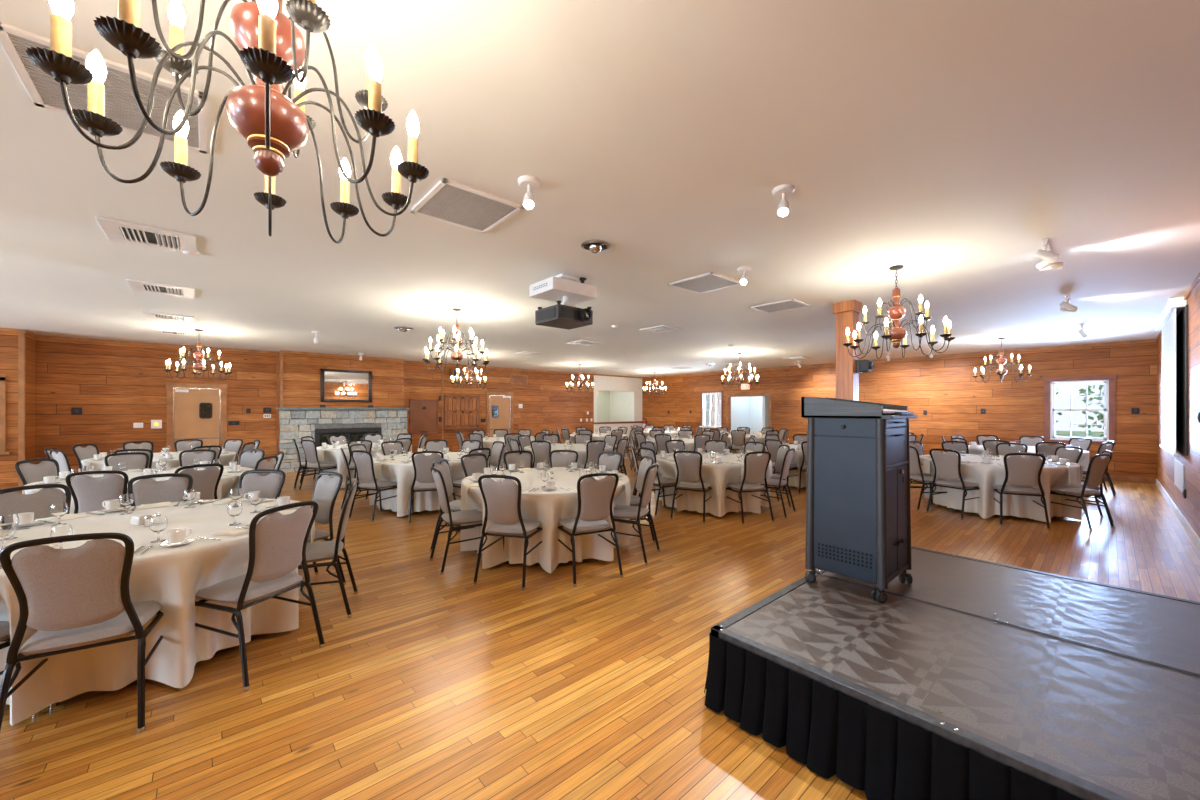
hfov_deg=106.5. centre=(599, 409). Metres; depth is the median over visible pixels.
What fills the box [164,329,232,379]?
chandelier
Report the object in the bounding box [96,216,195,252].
ceiling vent
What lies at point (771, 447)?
banquet chair
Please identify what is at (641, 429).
banquet chair
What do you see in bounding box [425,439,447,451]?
banquet chair
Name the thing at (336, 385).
wall mirror
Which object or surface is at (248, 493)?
coffee cup
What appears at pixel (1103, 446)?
banquet chair
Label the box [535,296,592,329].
projector
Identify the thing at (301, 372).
wall
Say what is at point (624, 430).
banquet chair
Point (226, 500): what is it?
napkin
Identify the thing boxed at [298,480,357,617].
banquet chair
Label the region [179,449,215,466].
banquet chair
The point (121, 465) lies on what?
water goblet
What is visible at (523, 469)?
napkin
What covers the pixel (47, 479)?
coffee cup
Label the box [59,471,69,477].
coffee cup
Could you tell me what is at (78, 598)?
banquet chair
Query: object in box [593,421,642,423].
trim
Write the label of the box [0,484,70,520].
banquet chair
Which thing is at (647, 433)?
tablecloth
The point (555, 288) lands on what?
box
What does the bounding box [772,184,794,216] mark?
light
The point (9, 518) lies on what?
water goblet
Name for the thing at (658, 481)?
banquet chair
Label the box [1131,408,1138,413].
outlet plate
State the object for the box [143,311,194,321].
ceiling vent
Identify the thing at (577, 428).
banquet chair
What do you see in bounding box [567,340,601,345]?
ceiling vent
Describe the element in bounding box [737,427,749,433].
banquet chair
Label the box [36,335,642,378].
trim
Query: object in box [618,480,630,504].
napkin
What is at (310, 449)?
banquet chair
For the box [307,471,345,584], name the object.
banquet chair
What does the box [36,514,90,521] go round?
napkin
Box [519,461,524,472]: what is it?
water goblet
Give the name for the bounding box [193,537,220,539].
fork
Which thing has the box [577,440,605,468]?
banquet chair
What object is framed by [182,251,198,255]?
smoke detector
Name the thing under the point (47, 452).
banquet chair
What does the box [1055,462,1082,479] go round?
napkin
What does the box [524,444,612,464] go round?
tablecloth
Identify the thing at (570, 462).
water goblet
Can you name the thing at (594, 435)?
tablecloth
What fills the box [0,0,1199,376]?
ceiling
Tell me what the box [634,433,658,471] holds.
banquet chair
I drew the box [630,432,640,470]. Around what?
banquet chair
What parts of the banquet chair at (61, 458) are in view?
backrest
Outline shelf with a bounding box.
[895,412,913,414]
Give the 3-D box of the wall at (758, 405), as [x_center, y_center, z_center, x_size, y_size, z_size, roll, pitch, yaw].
[5.687,0.030,17.479,1.850,3.000,4.300,0,0,-41]
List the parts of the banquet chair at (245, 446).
backrest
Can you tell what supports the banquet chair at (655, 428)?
on the floor
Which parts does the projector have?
mount plate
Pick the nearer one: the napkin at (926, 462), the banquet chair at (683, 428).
the napkin at (926, 462)
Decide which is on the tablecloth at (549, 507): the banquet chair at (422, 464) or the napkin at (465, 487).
the napkin at (465, 487)
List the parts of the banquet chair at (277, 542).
leg, seat, seat frame, frame, backrest, leg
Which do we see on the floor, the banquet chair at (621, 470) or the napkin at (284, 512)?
the banquet chair at (621, 470)
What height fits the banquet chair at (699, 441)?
0.972 m
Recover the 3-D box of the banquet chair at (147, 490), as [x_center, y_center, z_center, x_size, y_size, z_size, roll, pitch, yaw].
[-3.680,1.044,3.723,0.496,0.972,0.533,0,0,-38]
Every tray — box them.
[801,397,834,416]
[835,398,907,414]
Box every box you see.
[72,408,81,413]
[229,421,238,424]
[263,408,270,411]
[529,273,595,303]
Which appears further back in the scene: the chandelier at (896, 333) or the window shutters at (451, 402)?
the window shutters at (451, 402)
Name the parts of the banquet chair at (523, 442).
backrest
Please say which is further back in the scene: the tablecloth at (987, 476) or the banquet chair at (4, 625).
the tablecloth at (987, 476)
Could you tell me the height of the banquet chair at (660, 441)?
0.972 m
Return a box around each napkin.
[22,480,64,493]
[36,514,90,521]
[82,460,103,474]
[128,469,142,471]
[139,502,170,509]
[211,528,248,535]
[212,498,240,503]
[222,473,247,478]
[259,500,300,506]
[278,509,314,542]
[318,448,332,460]
[374,461,393,478]
[461,483,478,509]
[518,468,533,470]
[551,467,565,469]
[568,487,576,491]
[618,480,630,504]
[731,462,743,479]
[769,461,771,476]
[923,458,931,473]
[1047,465,1076,483]
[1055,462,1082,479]
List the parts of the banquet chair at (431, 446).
backrest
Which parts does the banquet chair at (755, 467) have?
leg, seat, seat frame, frame, backrest, leg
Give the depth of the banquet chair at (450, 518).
4.34 m
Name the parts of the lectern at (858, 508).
corner post, panel, panel, corner post, door, drawer, drawer, rail, door, corner post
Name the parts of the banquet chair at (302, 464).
frame, leg, seat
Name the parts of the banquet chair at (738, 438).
seat, backrest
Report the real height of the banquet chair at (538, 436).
0.972 m
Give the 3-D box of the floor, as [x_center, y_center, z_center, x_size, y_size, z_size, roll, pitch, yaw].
[-1.358,1.560,8.988,24.850,0.060,16.820,0,0,-41]
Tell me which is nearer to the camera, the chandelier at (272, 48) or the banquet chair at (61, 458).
the chandelier at (272, 48)
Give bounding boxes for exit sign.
[741,384,749,389]
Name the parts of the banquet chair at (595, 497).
leg, seat, seat frame, frame, backrest, leg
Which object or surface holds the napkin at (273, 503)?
on the tablecloth at (170, 576)
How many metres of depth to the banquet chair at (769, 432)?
12.44 m
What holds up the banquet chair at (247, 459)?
on the floor
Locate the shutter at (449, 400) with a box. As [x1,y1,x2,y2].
[446,397,453,427]
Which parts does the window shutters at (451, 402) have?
raised panel, raised panel, raised panel, raised panel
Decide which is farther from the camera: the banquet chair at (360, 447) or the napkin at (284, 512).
the banquet chair at (360, 447)
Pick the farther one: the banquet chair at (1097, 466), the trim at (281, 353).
the trim at (281, 353)
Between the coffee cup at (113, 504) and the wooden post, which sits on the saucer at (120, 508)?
the coffee cup at (113, 504)
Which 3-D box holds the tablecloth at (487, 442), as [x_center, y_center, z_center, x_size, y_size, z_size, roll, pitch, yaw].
[-2.509,1.144,11.919,1.848,0.747,1.848,0,0,-27]
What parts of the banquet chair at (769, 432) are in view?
backrest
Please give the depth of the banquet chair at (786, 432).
12.88 m
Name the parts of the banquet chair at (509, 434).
backrest, frame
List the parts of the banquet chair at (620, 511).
seat, seat frame, leg, frame, backrest, leg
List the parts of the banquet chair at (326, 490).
seat, backrest, frame, leg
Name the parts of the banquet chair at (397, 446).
backrest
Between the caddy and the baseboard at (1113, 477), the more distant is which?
the baseboard at (1113, 477)
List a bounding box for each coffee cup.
[18,512,33,524]
[31,543,61,548]
[43,476,59,483]
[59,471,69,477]
[93,454,101,458]
[102,466,112,470]
[102,499,119,509]
[167,528,191,542]
[183,492,199,501]
[229,462,236,467]
[231,465,239,470]
[244,491,259,498]
[277,496,289,505]
[376,455,383,459]
[472,473,480,479]
[484,468,490,473]
[509,464,514,469]
[537,462,544,467]
[545,480,554,488]
[983,458,992,462]
[1049,455,1057,459]
[1059,458,1068,463]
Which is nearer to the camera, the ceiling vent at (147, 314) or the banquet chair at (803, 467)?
the ceiling vent at (147, 314)
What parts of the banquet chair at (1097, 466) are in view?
seat, seat frame, leg, frame, backrest, leg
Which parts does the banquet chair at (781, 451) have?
seat, backrest, frame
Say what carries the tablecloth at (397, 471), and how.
on the floor
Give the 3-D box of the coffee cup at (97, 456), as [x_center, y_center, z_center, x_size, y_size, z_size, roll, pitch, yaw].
[-7.702,0.718,6.878,0.082,0.069,0.101,0,0,27]
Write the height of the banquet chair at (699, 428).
0.972 m
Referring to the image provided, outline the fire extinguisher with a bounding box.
[643,418,646,430]
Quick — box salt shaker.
[144,515,151,526]
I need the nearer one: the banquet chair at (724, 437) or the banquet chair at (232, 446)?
the banquet chair at (232, 446)
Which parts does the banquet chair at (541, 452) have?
backrest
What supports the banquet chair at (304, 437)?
on the floor
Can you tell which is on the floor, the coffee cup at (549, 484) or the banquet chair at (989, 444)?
the banquet chair at (989, 444)
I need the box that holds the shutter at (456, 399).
[454,397,462,427]
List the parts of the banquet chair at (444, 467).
leg, frame, backrest, seat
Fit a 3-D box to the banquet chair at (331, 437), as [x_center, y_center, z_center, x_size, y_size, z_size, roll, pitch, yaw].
[-5.793,1.044,10.093,0.533,0.972,0.496,0,0,35]
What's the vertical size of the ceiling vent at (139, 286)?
0.020 m
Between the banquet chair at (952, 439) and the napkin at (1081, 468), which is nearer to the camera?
the napkin at (1081, 468)
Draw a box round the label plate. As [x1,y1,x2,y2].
[263,414,270,417]
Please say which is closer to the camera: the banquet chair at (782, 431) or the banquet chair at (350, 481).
the banquet chair at (350, 481)
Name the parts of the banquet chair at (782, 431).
backrest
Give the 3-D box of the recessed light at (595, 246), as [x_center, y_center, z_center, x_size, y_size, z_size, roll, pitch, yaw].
[-0.039,-1.435,3.991,0.260,0.070,0.260,0,0,-41]
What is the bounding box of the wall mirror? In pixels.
[320,368,371,401]
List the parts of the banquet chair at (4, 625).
seat, seat frame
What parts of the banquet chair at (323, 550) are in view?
seat frame, seat, leg, frame, backrest, leg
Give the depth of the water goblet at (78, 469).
4.75 m
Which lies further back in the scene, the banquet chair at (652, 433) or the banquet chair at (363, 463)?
the banquet chair at (652, 433)
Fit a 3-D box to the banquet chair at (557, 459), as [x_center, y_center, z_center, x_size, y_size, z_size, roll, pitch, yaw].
[-0.533,1.044,6.035,0.496,0.972,0.533,0,0,7]
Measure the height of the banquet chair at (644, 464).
0.972 m
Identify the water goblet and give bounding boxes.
[0,514,18,539]
[0,523,15,551]
[50,503,67,525]
[50,524,72,548]
[71,468,81,476]
[83,465,93,475]
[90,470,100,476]
[117,462,126,471]
[119,494,133,514]
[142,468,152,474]
[149,516,167,542]
[158,459,166,470]
[161,449,167,457]
[183,489,196,507]
[192,458,199,469]
[227,502,242,525]
[230,488,242,501]
[249,492,261,512]
[390,451,395,459]
[457,449,461,458]
[490,467,497,474]
[499,463,505,474]
[503,471,510,475]
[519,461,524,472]
[541,472,548,486]
[543,459,548,470]
[568,460,573,471]
[579,470,586,483]
[588,462,594,473]
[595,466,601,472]
[710,452,714,461]
[736,451,741,460]
[960,447,965,455]
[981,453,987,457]
[987,448,992,456]
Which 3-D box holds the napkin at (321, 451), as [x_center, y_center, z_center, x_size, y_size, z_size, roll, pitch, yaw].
[-5.341,0.876,8.773,0.170,0.231,0.253,0,0,25]
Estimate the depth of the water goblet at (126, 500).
3.31 m
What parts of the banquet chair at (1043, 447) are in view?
frame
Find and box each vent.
[0,22,207,153]
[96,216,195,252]
[127,279,194,297]
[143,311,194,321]
[153,329,194,335]
[410,178,524,232]
[510,374,527,384]
[516,351,545,354]
[537,307,554,320]
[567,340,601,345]
[640,325,682,333]
[667,272,740,293]
[671,367,690,368]
[726,363,748,365]
[749,299,811,313]
[783,356,810,359]
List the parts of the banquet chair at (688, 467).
leg, backrest, frame, seat, seat frame, leg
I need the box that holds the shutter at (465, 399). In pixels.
[463,397,470,427]
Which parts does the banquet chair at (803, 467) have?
leg, frame, backrest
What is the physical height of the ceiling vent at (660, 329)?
0.020 m
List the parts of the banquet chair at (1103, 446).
frame, backrest, leg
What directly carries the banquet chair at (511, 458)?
on the floor
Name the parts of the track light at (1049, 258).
stem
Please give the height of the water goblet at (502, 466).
0.142 m
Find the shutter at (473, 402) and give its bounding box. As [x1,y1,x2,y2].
[471,397,477,426]
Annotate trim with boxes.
[0,328,36,336]
[18,332,25,493]
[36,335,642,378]
[277,352,282,454]
[442,365,443,439]
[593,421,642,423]
[642,339,1156,377]
[1155,272,1199,340]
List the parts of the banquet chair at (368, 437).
backrest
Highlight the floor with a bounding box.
[0,445,1199,799]
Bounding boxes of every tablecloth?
[0,498,302,725]
[25,467,252,513]
[81,451,235,470]
[316,443,411,487]
[370,452,488,516]
[460,468,629,572]
[470,437,534,469]
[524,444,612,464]
[570,433,626,458]
[643,430,691,437]
[646,438,710,453]
[655,452,770,516]
[720,434,765,453]
[765,444,806,488]
[920,455,1081,522]
[968,445,1089,482]
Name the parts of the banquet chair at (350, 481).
leg, backrest, frame, seat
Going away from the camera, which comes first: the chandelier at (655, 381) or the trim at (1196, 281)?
the trim at (1196, 281)
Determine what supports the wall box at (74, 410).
attached to the wall at (116, 386)
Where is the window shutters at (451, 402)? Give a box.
[444,395,480,429]
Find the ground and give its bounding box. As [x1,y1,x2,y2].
[1055,431,1103,437]
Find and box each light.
[312,331,319,343]
[518,175,539,209]
[581,239,609,253]
[737,266,750,284]
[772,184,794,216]
[1034,239,1062,270]
[1059,294,1077,311]
[1077,325,1087,337]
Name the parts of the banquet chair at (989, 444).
frame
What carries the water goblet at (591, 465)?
on the tablecloth at (549, 507)
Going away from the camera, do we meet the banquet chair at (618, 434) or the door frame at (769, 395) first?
the banquet chair at (618, 434)
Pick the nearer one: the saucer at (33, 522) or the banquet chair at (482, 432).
the saucer at (33, 522)
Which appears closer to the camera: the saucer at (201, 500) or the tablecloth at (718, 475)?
the saucer at (201, 500)
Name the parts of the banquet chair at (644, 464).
seat, backrest, frame, leg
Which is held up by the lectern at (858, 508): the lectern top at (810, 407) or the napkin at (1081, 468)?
the lectern top at (810, 407)
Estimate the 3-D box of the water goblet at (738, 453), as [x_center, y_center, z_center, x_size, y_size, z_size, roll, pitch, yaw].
[2.085,0.697,6.732,0.080,0.142,0.080,0,0,-41]
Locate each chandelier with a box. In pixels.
[26,0,428,242]
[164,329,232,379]
[423,308,488,372]
[450,354,486,388]
[566,364,593,392]
[643,377,666,395]
[721,353,758,388]
[843,265,954,358]
[972,338,1031,382]
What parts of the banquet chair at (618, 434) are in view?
backrest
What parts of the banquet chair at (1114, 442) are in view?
leg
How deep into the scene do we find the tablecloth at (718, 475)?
6.52 m
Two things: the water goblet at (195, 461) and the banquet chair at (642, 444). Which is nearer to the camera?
the water goblet at (195, 461)
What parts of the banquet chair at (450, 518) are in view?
leg, backrest, frame, leg, seat, seat frame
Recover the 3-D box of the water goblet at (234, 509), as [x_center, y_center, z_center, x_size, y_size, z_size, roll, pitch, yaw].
[-2.451,0.697,3.008,0.080,0.142,0.080,0,0,-41]
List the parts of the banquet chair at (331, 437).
backrest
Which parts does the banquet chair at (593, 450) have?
seat, backrest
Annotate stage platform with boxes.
[704,546,1199,799]
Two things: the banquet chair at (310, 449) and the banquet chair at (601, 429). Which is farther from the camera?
the banquet chair at (601, 429)
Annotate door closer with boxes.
[175,389,188,391]
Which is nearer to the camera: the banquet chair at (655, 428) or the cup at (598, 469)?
the cup at (598, 469)
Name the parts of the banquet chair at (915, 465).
backrest, frame, leg, seat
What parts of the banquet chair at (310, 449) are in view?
leg, backrest, frame, seat, seat frame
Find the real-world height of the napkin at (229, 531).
0.015 m
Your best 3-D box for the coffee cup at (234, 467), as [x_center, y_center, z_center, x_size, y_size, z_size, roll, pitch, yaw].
[-4.511,0.718,5.535,0.082,0.069,0.101,0,0,26]
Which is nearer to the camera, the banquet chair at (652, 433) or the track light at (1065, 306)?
the track light at (1065, 306)
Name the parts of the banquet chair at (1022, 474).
leg, seat, seat frame, frame, backrest, leg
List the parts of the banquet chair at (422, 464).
leg, leg, seat, seat frame, backrest, frame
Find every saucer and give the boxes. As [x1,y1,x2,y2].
[16,521,42,526]
[98,507,125,511]
[158,538,194,545]
[181,499,205,503]
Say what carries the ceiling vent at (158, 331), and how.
in the ceiling
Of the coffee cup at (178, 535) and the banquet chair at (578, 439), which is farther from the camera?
the banquet chair at (578, 439)
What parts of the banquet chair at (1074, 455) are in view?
backrest, frame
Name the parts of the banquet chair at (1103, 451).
seat, leg, frame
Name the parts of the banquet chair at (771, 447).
backrest, frame, seat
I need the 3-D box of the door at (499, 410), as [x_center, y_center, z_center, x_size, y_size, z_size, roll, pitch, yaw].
[-3.433,0.460,15.417,1.040,2.140,0.030,0,0,-41]
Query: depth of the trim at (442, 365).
14.08 m
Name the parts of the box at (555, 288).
ceiling plate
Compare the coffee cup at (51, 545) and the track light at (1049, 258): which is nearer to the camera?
the coffee cup at (51, 545)
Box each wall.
[0,331,35,488]
[36,338,641,471]
[279,351,403,469]
[597,390,609,421]
[610,391,631,421]
[642,342,1156,477]
[711,394,767,433]
[731,397,749,431]
[1157,282,1199,537]
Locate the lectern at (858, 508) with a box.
[801,397,917,602]
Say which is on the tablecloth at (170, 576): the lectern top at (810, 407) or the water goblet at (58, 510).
the water goblet at (58, 510)
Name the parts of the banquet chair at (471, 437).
backrest, frame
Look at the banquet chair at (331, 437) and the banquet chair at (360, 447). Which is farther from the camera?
the banquet chair at (331, 437)
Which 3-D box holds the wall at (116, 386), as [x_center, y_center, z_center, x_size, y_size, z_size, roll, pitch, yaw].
[-4.607,0.030,14.502,17.230,3.000,0.150,0,0,-41]
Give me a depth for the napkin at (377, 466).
6.46 m
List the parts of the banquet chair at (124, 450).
backrest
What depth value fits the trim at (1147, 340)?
11.53 m
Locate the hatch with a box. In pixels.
[410,399,437,434]
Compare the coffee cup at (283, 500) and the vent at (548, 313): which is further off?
the vent at (548, 313)
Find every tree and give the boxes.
[1055,388,1062,422]
[1078,383,1103,437]
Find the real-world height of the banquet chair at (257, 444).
0.972 m
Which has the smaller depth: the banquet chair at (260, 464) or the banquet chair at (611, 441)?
the banquet chair at (260, 464)
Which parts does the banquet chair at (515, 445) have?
backrest, frame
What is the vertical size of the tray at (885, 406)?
0.140 m
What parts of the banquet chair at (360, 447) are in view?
frame, backrest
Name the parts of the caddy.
dish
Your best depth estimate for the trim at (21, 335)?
8.15 m
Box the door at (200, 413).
[166,383,226,451]
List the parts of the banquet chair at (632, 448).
backrest, frame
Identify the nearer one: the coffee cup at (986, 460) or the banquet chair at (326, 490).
the banquet chair at (326, 490)
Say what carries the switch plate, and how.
attached to the wall at (116, 386)
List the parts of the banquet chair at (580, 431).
backrest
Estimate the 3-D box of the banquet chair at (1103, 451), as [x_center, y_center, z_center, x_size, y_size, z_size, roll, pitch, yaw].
[6.850,1.044,6.371,0.533,0.972,0.496,0,0,36]
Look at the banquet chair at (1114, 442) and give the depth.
8.15 m
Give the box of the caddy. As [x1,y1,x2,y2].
[131,515,146,524]
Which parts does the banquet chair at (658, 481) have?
backrest, frame, leg, seat frame, seat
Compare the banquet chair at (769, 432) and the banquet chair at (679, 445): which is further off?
the banquet chair at (769, 432)
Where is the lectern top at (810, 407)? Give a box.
[801,397,882,417]
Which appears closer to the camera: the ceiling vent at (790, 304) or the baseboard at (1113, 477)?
the ceiling vent at (790, 304)
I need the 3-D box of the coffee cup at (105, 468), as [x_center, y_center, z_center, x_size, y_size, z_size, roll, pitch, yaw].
[-5.948,0.718,5.400,0.101,0.069,0.082,0,0,-30]
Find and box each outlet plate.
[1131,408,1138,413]
[1182,488,1185,497]
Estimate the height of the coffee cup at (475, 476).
0.069 m
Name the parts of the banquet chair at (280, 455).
backrest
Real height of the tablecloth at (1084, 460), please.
0.748 m
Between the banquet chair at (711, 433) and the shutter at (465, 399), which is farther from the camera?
the shutter at (465, 399)
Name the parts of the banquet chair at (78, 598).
leg, backrest, frame, seat frame, seat, leg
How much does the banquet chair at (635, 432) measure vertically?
0.972 m
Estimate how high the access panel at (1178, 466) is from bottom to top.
0.380 m
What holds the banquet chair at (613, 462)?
on the floor
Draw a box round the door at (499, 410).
[486,392,513,436]
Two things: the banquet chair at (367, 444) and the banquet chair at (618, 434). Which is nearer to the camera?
the banquet chair at (367, 444)
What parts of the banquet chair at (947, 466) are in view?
leg, backrest, frame, seat, seat frame, leg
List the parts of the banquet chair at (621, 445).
backrest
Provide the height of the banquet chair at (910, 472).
0.972 m
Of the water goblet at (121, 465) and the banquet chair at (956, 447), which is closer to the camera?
the water goblet at (121, 465)
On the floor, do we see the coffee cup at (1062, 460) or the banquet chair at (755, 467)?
the banquet chair at (755, 467)
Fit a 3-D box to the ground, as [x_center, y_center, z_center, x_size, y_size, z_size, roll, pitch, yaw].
[28.110,1.980,24.783,45.050,0.100,80.000,0,0,-41]
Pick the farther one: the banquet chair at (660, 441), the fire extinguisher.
the fire extinguisher
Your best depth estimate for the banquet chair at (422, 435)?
10.40 m
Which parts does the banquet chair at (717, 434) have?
backrest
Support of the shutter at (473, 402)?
attached to the wall at (116, 386)
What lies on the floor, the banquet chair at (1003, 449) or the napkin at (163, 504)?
the banquet chair at (1003, 449)
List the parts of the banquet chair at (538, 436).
backrest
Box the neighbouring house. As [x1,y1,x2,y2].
[705,395,710,425]
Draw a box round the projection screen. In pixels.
[1156,296,1186,457]
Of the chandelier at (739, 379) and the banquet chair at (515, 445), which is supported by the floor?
the banquet chair at (515, 445)
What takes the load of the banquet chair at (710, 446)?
on the floor
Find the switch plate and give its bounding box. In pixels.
[133,423,142,427]
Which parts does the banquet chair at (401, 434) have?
backrest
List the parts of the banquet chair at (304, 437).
frame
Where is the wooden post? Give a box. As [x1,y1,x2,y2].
[833,300,861,400]
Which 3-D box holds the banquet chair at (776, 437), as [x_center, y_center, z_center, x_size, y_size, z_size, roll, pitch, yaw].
[4.054,1.044,10.123,0.496,0.972,0.533,0,0,-22]
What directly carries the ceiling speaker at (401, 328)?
attached to the ceiling
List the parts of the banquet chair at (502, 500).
leg, backrest, frame, seat frame, seat, leg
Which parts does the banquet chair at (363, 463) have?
leg, backrest, frame, leg, seat, seat frame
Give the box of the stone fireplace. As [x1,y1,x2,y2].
[276,407,409,471]
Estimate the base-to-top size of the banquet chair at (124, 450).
0.972 m
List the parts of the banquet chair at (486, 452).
seat, backrest, frame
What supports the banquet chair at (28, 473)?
on the floor
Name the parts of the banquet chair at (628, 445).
backrest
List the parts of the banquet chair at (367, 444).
frame, backrest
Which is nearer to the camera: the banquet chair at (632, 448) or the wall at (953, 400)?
the banquet chair at (632, 448)
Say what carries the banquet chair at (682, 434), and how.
on the floor
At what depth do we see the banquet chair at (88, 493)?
4.14 m
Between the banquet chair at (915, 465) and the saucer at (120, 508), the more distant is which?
the banquet chair at (915, 465)
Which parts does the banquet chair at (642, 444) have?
backrest, frame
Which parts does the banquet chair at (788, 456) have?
seat, seat frame, leg, frame, backrest, leg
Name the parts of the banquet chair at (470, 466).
backrest, frame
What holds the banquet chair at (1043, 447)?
on the floor
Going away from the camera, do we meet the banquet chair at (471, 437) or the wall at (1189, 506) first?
the wall at (1189, 506)
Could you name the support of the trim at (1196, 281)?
attached to the wall at (1189, 506)
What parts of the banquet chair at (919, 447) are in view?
backrest, frame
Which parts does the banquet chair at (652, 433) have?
backrest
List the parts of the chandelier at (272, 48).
bulb, bulb, arm, arm, bulb, bulb, arm, arm, arm, arm, bulb, arm, arm, arm, arm, bulb, arm, arm, arm, bulb, arm, arm, bulb, bulb, bulb, bulb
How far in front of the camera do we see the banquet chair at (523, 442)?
9.90 m
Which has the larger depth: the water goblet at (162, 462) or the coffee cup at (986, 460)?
the coffee cup at (986, 460)
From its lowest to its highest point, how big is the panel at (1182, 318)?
1.910 m
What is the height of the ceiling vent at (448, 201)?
0.016 m
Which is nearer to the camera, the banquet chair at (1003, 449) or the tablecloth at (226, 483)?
the tablecloth at (226, 483)
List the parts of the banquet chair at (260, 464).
frame, backrest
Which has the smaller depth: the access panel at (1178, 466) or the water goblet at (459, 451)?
the access panel at (1178, 466)
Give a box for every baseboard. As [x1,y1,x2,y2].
[922,465,1156,483]
[1156,479,1199,551]
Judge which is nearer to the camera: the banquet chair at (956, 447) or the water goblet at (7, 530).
the water goblet at (7, 530)
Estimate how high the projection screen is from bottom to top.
2.085 m
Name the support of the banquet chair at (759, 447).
on the floor
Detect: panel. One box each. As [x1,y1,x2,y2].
[151,420,161,428]
[1174,459,1183,491]
[1176,305,1187,455]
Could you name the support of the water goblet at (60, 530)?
on the tablecloth at (170, 576)
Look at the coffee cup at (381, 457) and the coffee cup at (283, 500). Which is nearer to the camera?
the coffee cup at (283, 500)
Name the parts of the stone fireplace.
glass door, door rail, firebox frame, glass door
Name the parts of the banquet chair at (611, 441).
backrest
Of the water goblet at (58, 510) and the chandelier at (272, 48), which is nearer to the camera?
the chandelier at (272, 48)
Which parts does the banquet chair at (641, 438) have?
backrest, frame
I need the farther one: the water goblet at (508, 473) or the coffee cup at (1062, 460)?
the coffee cup at (1062, 460)
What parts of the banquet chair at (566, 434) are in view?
backrest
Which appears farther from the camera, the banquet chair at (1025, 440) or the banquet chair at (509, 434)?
the banquet chair at (509, 434)
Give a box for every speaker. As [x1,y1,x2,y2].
[394,326,412,331]
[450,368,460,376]
[856,360,873,372]
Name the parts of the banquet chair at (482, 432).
backrest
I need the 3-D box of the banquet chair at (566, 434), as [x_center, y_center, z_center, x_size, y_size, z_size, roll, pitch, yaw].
[-0.841,1.044,13.335,0.533,0.972,0.496,0,0,-38]
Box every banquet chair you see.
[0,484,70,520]
[0,533,163,733]
[0,621,40,716]
[15,458,59,484]
[44,447,57,462]
[50,450,70,473]
[65,470,128,513]
[72,444,98,470]
[104,452,148,470]
[113,449,152,467]
[122,441,153,452]
[127,473,192,506]
[174,439,202,451]
[174,464,223,499]
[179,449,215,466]
[191,445,221,458]
[195,501,324,691]
[224,439,242,464]
[224,456,277,498]
[238,449,264,469]
[239,469,285,498]
[241,442,254,452]
[252,440,259,452]
[274,451,283,469]
[293,438,320,489]
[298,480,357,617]
[299,436,316,483]
[299,440,336,490]
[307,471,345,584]
[328,434,346,444]
[340,448,381,511]
[345,440,371,490]
[349,444,368,499]
[349,450,396,521]
[364,433,382,442]
[381,441,402,455]
[395,438,411,453]
[397,433,411,440]
[408,451,443,523]
[417,434,426,451]
[419,436,426,450]
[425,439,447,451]
[430,459,476,551]
[430,467,482,574]
[452,448,490,496]
[456,432,462,445]
[458,453,487,533]
[462,440,480,451]
[468,433,490,455]
[472,430,484,437]
[473,475,543,589]
[489,441,503,467]
[494,429,507,436]
[498,444,507,470]
[503,433,520,462]
[503,450,532,469]
[507,437,512,450]
[510,439,536,466]
[518,429,530,436]
[518,435,530,453]
[530,441,550,467]
[535,432,545,443]
[542,434,558,443]
[549,450,577,467]
[555,473,622,586]
[561,429,570,442]
[574,434,590,443]
[576,427,586,433]
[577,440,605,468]
[579,430,592,440]
[598,451,622,470]
[599,426,610,432]
[604,435,616,454]
[611,429,624,462]
[613,463,659,564]
[616,438,627,474]
[617,427,628,456]
[619,436,628,474]
[625,429,635,461]
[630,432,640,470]
[630,456,654,542]
[631,444,664,507]
[633,430,642,466]
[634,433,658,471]
[635,426,643,449]
[638,441,655,497]
[638,447,682,515]
[649,430,662,437]
[652,427,664,432]
[654,434,670,454]
[664,425,673,430]
[665,440,684,452]
[670,451,713,523]
[678,430,692,437]
[680,427,690,431]
[694,434,710,451]
[696,426,701,436]
[702,430,714,439]
[705,440,726,452]
[709,429,730,448]
[717,427,727,431]
[721,433,727,440]
[724,451,773,524]
[730,430,745,452]
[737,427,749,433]
[744,441,764,455]
[752,448,795,518]
[762,427,773,434]
[764,430,778,449]
[765,434,778,441]
[765,439,797,491]
[770,444,790,507]
[779,428,786,439]
[783,429,788,443]
[793,434,806,443]
[799,441,806,493]
[909,435,916,443]
[909,441,924,493]
[910,446,953,510]
[910,472,932,505]
[926,449,979,519]
[941,441,967,453]
[951,435,964,440]
[951,438,968,453]
[976,435,997,444]
[982,440,1010,455]
[990,453,1049,529]
[996,443,1027,455]
[1019,436,1044,445]
[1035,442,1065,459]
[1042,454,1114,530]
[1054,446,1084,511]
[1059,450,1113,523]
[1068,438,1091,450]
[1081,442,1115,498]
[1103,440,1116,494]
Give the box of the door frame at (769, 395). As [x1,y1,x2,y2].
[726,393,771,431]
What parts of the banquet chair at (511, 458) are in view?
backrest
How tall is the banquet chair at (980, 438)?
0.972 m
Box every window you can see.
[0,375,10,454]
[700,390,723,428]
[1043,375,1116,444]
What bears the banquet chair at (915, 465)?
on the floor
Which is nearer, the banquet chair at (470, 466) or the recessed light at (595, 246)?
the recessed light at (595, 246)

